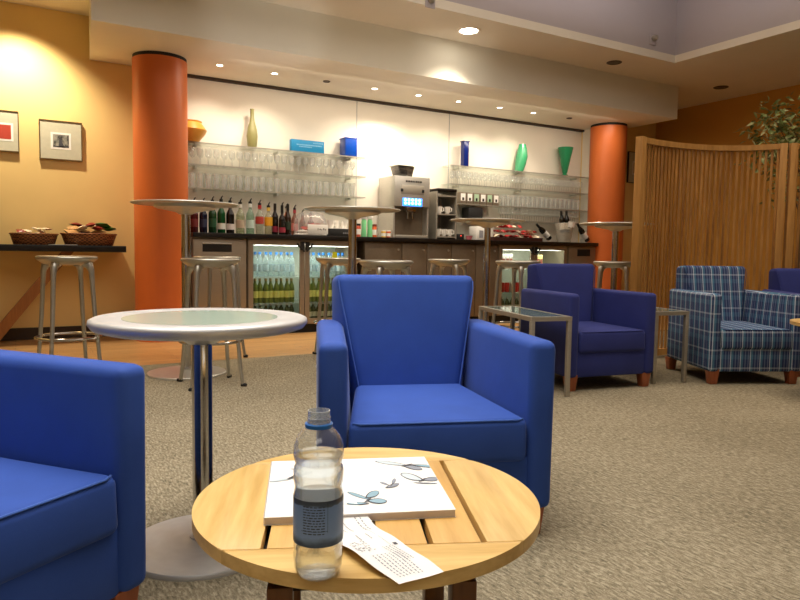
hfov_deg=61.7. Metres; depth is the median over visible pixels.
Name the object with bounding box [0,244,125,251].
countertop
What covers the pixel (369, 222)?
syrup bottle
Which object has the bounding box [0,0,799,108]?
ceiling
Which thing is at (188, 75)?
trim
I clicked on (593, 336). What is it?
seat cushion
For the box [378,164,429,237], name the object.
coffee machine
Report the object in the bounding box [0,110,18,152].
framed picture
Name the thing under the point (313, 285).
drink bottle
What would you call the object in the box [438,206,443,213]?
coffee cup
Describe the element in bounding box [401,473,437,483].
print
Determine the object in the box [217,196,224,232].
bottle
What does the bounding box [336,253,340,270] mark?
drink bottle
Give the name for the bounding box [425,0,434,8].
detector
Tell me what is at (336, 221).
coffee cup
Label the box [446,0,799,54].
ceiling
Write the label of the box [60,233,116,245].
basket
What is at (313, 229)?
cake dome
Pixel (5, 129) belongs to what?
print
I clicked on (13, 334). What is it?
baseboard
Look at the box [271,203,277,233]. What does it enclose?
wine bottle
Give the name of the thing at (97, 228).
snack packet
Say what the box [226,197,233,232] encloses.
bottle
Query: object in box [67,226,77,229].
snack packet
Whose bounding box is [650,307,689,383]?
side table
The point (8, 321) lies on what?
countertop
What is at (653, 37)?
detector
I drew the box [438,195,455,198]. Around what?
shelf
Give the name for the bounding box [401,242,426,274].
bar cabinet
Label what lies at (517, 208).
glass shelf
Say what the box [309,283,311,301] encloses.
drink bottle
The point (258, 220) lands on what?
bottle
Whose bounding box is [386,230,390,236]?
jar
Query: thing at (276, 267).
drink bottle
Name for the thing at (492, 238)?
tray
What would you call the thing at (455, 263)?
bar stool
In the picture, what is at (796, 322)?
coffee table
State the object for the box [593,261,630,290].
bar stool
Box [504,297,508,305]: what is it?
drink bottle
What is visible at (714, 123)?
wall
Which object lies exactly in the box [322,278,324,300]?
drink bottle
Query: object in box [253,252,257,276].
drink bottle
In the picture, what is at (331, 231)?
box
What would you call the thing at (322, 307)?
drink bottle
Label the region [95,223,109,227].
snack packet
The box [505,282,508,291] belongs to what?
drink can
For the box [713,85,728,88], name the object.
recessed light
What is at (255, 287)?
drink bottle
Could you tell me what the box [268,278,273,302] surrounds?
drink bottle
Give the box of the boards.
[0,315,668,364]
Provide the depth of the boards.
5.74 m
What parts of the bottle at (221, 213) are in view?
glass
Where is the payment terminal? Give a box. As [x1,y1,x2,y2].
[456,234,463,238]
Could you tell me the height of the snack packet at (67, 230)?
0.045 m
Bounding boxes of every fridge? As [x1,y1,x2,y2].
[246,239,356,332]
[495,244,566,321]
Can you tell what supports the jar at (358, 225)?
on the countertop at (192, 234)
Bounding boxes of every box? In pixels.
[289,139,323,152]
[326,228,347,235]
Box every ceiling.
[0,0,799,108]
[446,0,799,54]
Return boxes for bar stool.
[34,255,101,359]
[177,258,246,391]
[191,256,247,356]
[312,258,360,353]
[359,260,412,274]
[428,259,469,318]
[491,260,540,331]
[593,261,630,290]
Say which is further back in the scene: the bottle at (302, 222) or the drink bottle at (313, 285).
the bottle at (302, 222)
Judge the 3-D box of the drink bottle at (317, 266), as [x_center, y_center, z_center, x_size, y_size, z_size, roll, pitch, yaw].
[-0.862,-0.378,7.130,0.060,0.250,0.061,-3,6,-43]
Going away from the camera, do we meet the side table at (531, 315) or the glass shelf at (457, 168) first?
the side table at (531, 315)
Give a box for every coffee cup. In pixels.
[327,220,335,227]
[334,220,339,227]
[341,220,347,227]
[437,229,442,235]
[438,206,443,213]
[441,229,447,235]
[444,207,451,213]
[446,229,453,235]
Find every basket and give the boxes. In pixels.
[9,233,58,244]
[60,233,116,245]
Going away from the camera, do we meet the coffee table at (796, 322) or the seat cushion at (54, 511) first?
the seat cushion at (54, 511)
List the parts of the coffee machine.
hopper lid, spout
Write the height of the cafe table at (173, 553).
0.668 m
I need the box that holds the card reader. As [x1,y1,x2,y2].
[462,207,482,217]
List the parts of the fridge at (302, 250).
door, handle, handle, door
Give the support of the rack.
on the countertop at (192, 234)
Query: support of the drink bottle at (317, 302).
in the fridge at (302, 250)
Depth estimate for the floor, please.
2.63 m
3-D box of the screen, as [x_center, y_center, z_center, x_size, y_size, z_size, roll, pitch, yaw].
[3.218,-0.406,5.715,2.759,1.802,0.312,0,4,-8]
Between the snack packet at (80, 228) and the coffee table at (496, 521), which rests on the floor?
the coffee table at (496, 521)
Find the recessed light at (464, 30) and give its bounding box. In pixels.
[457,27,480,34]
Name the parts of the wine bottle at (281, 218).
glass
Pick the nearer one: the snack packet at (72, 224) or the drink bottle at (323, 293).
the snack packet at (72, 224)
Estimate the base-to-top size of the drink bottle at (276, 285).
0.250 m
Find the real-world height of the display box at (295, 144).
0.128 m
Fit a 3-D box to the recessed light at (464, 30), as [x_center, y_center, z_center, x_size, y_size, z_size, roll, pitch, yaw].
[0.666,-2.601,6.483,0.235,0.008,0.235,-2,5,-30]
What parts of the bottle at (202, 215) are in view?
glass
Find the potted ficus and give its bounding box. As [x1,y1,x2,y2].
[733,91,799,268]
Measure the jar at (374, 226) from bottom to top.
0.150 m
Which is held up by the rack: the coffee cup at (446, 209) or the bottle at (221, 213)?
the coffee cup at (446, 209)
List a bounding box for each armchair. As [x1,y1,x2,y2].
[0,349,145,599]
[316,274,554,533]
[520,263,655,391]
[665,265,799,383]
[762,268,799,376]
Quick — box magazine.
[263,457,455,525]
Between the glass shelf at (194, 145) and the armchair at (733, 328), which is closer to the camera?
the armchair at (733, 328)
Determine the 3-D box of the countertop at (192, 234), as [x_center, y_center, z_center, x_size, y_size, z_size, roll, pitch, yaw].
[0.207,-0.698,7.880,5.310,0.045,0.585,-2,5,-30]
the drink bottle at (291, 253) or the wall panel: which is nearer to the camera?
the wall panel
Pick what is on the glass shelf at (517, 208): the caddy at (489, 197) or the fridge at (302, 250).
the caddy at (489, 197)
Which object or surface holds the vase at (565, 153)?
on the glass shelf at (457, 168)
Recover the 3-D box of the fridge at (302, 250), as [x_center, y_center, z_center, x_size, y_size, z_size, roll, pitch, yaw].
[-1.115,-0.157,7.164,1.200,0.966,0.570,-2,5,-30]
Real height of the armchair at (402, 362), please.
0.772 m
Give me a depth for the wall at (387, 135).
7.79 m
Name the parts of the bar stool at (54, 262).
leg, leg, seat, leg, leg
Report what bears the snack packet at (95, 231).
in the basket at (89, 239)
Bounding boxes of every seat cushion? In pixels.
[0,457,117,584]
[348,384,525,462]
[578,321,644,352]
[720,321,791,348]
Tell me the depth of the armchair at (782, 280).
5.31 m
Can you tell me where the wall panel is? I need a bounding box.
[0,1,134,327]
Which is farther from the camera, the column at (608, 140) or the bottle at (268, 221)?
the column at (608, 140)
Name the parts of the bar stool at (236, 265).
leg, seat, leg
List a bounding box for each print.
[0,124,10,138]
[53,134,68,147]
[270,476,293,481]
[303,506,324,534]
[347,491,386,504]
[375,461,429,469]
[380,478,398,487]
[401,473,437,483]
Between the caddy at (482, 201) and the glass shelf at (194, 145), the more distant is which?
the caddy at (482, 201)
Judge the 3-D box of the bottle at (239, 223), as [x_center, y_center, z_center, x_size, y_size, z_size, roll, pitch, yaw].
[-1.621,-0.849,6.798,0.089,0.358,0.089,-1,5,-25]
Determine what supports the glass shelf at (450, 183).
attached to the wall at (387, 135)
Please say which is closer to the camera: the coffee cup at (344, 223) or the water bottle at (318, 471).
the water bottle at (318, 471)
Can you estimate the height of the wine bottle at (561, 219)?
0.300 m
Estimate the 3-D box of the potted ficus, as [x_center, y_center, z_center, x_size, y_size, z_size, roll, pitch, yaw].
[3.970,-0.829,6.498,1.394,2.554,1.342,3,5,24]
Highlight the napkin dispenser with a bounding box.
[469,226,493,239]
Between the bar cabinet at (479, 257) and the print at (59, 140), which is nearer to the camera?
the print at (59, 140)
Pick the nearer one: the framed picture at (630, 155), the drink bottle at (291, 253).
the drink bottle at (291, 253)
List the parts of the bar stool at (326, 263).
leg, leg, seat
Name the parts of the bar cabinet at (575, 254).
display panel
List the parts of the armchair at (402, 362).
arm, backrest, arm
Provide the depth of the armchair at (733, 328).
4.60 m
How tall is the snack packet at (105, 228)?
0.041 m
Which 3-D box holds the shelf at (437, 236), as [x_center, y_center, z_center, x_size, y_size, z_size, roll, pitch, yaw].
[0.468,-0.759,8.085,0.260,0.015,0.325,-2,5,-30]
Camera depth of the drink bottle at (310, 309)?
7.09 m
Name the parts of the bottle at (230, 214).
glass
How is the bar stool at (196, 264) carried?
on the floor
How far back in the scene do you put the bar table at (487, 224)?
6.20 m
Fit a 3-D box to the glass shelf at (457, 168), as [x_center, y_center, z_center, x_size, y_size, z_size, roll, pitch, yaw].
[1.583,-1.665,8.824,2.340,0.035,0.203,-2,5,-30]
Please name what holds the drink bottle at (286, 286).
in the fridge at (302, 250)
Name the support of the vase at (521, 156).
on the glass shelf at (457, 168)
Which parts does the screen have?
post, rail, rail, post, post, slat panel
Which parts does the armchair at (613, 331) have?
arm, backrest, arm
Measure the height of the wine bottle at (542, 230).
0.220 m
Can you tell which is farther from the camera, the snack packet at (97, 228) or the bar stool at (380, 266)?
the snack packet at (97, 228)
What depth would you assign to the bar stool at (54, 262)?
4.29 m
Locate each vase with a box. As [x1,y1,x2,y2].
[188,119,206,142]
[247,109,257,148]
[339,137,357,157]
[460,140,469,166]
[515,144,527,170]
[558,147,572,174]
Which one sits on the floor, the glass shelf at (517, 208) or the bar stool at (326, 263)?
the bar stool at (326, 263)
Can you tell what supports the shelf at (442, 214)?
attached to the rack
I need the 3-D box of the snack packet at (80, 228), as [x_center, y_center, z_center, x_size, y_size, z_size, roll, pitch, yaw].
[-2.878,-0.651,6.067,0.073,0.046,0.130,1,4,-3]
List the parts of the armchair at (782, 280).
arm, backrest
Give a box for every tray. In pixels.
[293,233,326,235]
[395,235,427,237]
[491,237,542,241]
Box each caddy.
[457,192,465,203]
[464,192,472,204]
[473,193,479,203]
[479,193,485,204]
[481,194,492,205]
[493,194,498,205]
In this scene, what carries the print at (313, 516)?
attached to the water bottle at (318, 471)
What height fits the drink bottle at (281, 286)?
0.250 m
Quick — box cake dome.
[293,211,327,235]
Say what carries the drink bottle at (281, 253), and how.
in the fridge at (302, 250)
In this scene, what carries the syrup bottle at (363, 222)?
on the countertop at (192, 234)
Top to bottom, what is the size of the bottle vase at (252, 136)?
0.400 m
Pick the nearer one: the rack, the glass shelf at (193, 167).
the glass shelf at (193, 167)
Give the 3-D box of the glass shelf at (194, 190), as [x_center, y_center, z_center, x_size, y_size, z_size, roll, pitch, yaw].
[-1.318,-1.134,7.191,2.020,0.035,0.203,-2,5,-30]
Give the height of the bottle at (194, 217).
0.348 m
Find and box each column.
[132,51,187,341]
[587,122,627,289]
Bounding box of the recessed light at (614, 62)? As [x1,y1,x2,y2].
[606,60,621,64]
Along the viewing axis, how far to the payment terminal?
8.07 m
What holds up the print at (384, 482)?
on the magazine
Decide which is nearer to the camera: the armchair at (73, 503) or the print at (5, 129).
the armchair at (73, 503)
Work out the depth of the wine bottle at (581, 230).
8.96 m
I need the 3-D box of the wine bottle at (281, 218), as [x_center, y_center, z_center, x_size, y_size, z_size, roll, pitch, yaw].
[-1.229,-0.849,6.978,0.071,0.343,0.071,-2,5,-32]
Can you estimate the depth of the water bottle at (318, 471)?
0.88 m
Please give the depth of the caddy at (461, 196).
8.29 m
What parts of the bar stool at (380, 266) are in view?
leg, leg, seat, leg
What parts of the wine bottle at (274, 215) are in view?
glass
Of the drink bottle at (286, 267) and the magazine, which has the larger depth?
the drink bottle at (286, 267)
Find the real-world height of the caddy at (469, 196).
0.140 m
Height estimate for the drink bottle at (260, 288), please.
0.250 m
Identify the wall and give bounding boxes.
[187,78,655,292]
[579,129,589,242]
[651,85,799,308]
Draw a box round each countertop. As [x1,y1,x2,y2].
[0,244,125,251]
[0,244,125,339]
[190,232,598,245]
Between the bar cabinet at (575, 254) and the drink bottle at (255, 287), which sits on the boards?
the bar cabinet at (575, 254)
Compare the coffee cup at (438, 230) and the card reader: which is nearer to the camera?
the coffee cup at (438, 230)
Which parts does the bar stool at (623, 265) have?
leg, seat, leg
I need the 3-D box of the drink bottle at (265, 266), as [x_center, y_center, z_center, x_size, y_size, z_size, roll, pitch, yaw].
[-1.369,-0.365,6.838,0.060,0.250,0.061,-3,6,-43]
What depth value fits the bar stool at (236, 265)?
5.28 m
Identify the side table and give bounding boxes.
[479,306,571,396]
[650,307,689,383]
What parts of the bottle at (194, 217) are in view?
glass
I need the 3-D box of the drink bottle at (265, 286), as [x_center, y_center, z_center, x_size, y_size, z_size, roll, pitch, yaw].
[-1.373,-0.096,6.857,0.060,0.250,0.061,-3,6,-43]
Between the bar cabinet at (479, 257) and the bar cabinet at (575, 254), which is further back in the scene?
the bar cabinet at (575, 254)
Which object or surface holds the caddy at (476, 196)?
on the glass shelf at (517, 208)
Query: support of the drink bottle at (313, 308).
in the fridge at (302, 250)
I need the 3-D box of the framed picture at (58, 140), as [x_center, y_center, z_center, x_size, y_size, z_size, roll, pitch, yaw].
[-3.125,-1.469,6.174,0.354,0.355,0.030,-2,5,-30]
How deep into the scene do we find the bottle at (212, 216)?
6.63 m
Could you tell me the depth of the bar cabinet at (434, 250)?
7.74 m
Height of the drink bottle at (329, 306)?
0.185 m
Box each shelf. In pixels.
[188,141,365,160]
[188,163,365,179]
[188,187,364,200]
[437,236,454,237]
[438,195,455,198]
[438,213,455,216]
[450,183,587,196]
[451,165,588,180]
[457,203,587,213]
[457,218,578,225]
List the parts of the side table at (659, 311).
leg, glass, frame, leg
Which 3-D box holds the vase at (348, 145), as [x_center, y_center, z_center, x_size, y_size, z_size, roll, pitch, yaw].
[-0.582,-1.715,7.548,0.160,0.205,0.160,-2,5,-30]
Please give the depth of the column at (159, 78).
6.05 m
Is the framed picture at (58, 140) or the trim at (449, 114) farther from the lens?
the trim at (449, 114)
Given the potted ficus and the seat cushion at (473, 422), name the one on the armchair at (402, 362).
the seat cushion at (473, 422)
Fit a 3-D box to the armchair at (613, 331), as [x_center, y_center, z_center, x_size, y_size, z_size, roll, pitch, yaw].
[1.244,0.154,4.562,0.667,0.792,0.673,-1,4,-20]
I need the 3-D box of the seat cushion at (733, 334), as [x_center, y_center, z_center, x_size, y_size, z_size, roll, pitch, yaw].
[2.376,0.242,4.729,0.505,0.147,0.491,1,4,-5]
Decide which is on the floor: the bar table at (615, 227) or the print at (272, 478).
the bar table at (615, 227)
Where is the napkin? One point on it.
(570, 224)
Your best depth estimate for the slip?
0.96 m
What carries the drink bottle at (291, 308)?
in the fridge at (302, 250)
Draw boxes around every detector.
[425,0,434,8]
[649,33,658,45]
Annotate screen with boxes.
[630,136,799,355]
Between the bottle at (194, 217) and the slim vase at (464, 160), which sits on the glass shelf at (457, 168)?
the slim vase at (464, 160)
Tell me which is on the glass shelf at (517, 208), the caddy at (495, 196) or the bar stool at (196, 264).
the caddy at (495, 196)
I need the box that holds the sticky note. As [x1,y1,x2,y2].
[332,252,336,257]
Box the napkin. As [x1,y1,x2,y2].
[568,221,574,227]
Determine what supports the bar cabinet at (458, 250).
on the boards
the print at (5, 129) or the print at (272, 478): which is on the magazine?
the print at (272, 478)
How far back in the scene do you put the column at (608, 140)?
8.93 m
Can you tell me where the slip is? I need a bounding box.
[342,500,443,583]
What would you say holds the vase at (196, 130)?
on the glass shelf at (194, 145)
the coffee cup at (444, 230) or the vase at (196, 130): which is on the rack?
the coffee cup at (444, 230)
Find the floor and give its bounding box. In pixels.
[138,330,799,599]
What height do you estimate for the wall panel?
3.000 m
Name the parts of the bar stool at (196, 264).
leg, leg, seat, leg, leg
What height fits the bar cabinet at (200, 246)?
0.966 m
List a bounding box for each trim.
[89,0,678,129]
[187,74,583,131]
[356,114,449,177]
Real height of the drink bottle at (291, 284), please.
0.250 m
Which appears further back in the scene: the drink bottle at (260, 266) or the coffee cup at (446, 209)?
the coffee cup at (446, 209)
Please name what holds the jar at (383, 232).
on the countertop at (192, 234)
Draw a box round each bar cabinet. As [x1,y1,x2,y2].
[191,237,245,307]
[356,241,401,274]
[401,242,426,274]
[426,243,450,274]
[451,243,475,318]
[471,244,497,322]
[566,246,594,287]
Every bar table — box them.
[130,199,238,380]
[304,206,400,274]
[450,218,525,321]
[579,222,647,289]
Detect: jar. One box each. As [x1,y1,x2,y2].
[357,224,360,236]
[372,224,376,236]
[381,230,385,236]
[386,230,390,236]
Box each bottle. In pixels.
[190,197,197,231]
[199,198,206,231]
[208,196,216,232]
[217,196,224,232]
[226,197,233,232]
[236,199,244,227]
[246,198,253,227]
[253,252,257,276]
[253,278,257,302]
[255,200,263,223]
[257,252,262,276]
[257,278,262,302]
[263,252,268,276]
[263,278,268,302]
[264,202,272,233]
[268,252,273,276]
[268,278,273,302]
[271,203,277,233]
[274,252,279,276]
[274,278,278,302]
[278,252,283,270]
[279,202,284,234]
[279,278,283,301]
[284,252,289,270]
[284,278,289,302]
[284,303,289,311]
[285,204,290,234]
[289,252,293,270]
[289,278,293,301]
[289,303,293,311]
[291,205,297,234]
[293,408,343,581]
[299,209,305,229]
[307,212,313,232]
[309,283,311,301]
[309,303,311,317]
[310,253,315,272]
[311,278,315,301]
[311,302,315,317]
[316,253,320,270]
[316,278,319,301]
[316,302,321,317]
[321,302,323,317]
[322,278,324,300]
[327,302,330,316]
[328,278,330,300]
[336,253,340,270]
[361,217,366,236]
[367,216,372,236]
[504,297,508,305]
[515,297,518,306]
[536,223,551,240]
[559,211,565,232]
[564,211,569,232]
[576,223,589,241]
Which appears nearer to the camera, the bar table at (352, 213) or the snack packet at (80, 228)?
the bar table at (352, 213)
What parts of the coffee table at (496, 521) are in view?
panel, leg, leg, rail, rail, leg, leg, panel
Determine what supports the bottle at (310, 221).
on the countertop at (192, 234)
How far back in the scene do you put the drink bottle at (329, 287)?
7.19 m
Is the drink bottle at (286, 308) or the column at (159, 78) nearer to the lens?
the column at (159, 78)
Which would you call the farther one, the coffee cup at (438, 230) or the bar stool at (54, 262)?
the coffee cup at (438, 230)
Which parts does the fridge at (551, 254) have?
door, handle, handle, door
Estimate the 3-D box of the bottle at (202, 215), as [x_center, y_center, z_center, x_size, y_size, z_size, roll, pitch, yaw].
[-1.942,-0.836,6.614,0.077,0.348,0.077,-2,5,-36]
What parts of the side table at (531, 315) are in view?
leg, leg, glass, frame, leg, leg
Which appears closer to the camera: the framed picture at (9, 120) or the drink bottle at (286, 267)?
the framed picture at (9, 120)
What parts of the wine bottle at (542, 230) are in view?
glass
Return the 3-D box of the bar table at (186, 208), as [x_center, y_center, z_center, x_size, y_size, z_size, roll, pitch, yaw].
[-1.461,-0.075,4.580,0.703,1.165,0.703,-3,6,-42]
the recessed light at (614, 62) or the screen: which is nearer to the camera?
the screen
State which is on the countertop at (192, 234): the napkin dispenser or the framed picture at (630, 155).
the napkin dispenser
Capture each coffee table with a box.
[192,447,539,599]
[790,318,799,326]
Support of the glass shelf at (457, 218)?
attached to the wall at (387, 135)
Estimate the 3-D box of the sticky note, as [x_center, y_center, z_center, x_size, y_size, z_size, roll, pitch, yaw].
[-0.691,-0.478,7.084,0.056,0.060,0.001,-2,5,-30]
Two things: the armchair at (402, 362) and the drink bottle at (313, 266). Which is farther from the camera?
the drink bottle at (313, 266)
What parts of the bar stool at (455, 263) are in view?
leg, leg, seat, leg, leg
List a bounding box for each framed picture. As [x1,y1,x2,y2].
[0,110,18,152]
[39,119,82,161]
[626,151,634,182]
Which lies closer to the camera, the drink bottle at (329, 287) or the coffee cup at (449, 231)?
the drink bottle at (329, 287)
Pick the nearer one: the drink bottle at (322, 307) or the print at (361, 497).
the print at (361, 497)
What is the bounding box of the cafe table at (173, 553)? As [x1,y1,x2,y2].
[86,308,307,581]
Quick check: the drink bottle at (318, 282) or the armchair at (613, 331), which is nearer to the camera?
the armchair at (613, 331)
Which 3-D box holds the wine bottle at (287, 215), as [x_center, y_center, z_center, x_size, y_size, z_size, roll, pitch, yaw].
[-1.182,-0.845,7.052,0.073,0.326,0.073,-2,5,-36]
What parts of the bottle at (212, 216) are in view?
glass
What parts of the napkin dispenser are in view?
printed panel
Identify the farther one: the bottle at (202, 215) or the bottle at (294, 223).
the bottle at (294, 223)
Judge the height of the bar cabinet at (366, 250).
0.966 m
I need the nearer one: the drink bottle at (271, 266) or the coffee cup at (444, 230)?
the drink bottle at (271, 266)
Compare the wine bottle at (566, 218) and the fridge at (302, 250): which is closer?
the fridge at (302, 250)
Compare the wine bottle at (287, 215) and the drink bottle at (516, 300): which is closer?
the wine bottle at (287, 215)
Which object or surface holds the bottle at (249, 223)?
on the countertop at (192, 234)
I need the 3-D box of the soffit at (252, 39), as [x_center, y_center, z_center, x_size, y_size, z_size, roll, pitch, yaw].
[0.280,-2.473,7.359,6.820,0.400,1.220,-2,5,-30]
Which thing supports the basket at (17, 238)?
on the countertop at (8, 321)
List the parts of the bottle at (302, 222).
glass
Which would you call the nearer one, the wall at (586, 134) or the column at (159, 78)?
the column at (159, 78)
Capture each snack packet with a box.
[64,229,80,232]
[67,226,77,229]
[70,223,84,225]
[75,226,87,230]
[85,223,95,226]
[91,230,105,232]
[92,226,103,230]
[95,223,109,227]
[103,227,115,230]
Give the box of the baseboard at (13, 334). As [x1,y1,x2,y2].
[0,326,104,340]
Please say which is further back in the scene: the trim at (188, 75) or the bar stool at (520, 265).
the trim at (188, 75)
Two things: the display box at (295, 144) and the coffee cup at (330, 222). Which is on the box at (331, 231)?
the coffee cup at (330, 222)
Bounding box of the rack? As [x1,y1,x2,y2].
[428,188,456,238]
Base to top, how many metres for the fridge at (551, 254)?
0.966 m
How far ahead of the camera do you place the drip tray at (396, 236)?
7.67 m
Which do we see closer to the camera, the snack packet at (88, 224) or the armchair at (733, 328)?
the armchair at (733, 328)
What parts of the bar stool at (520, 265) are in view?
leg, leg, seat, leg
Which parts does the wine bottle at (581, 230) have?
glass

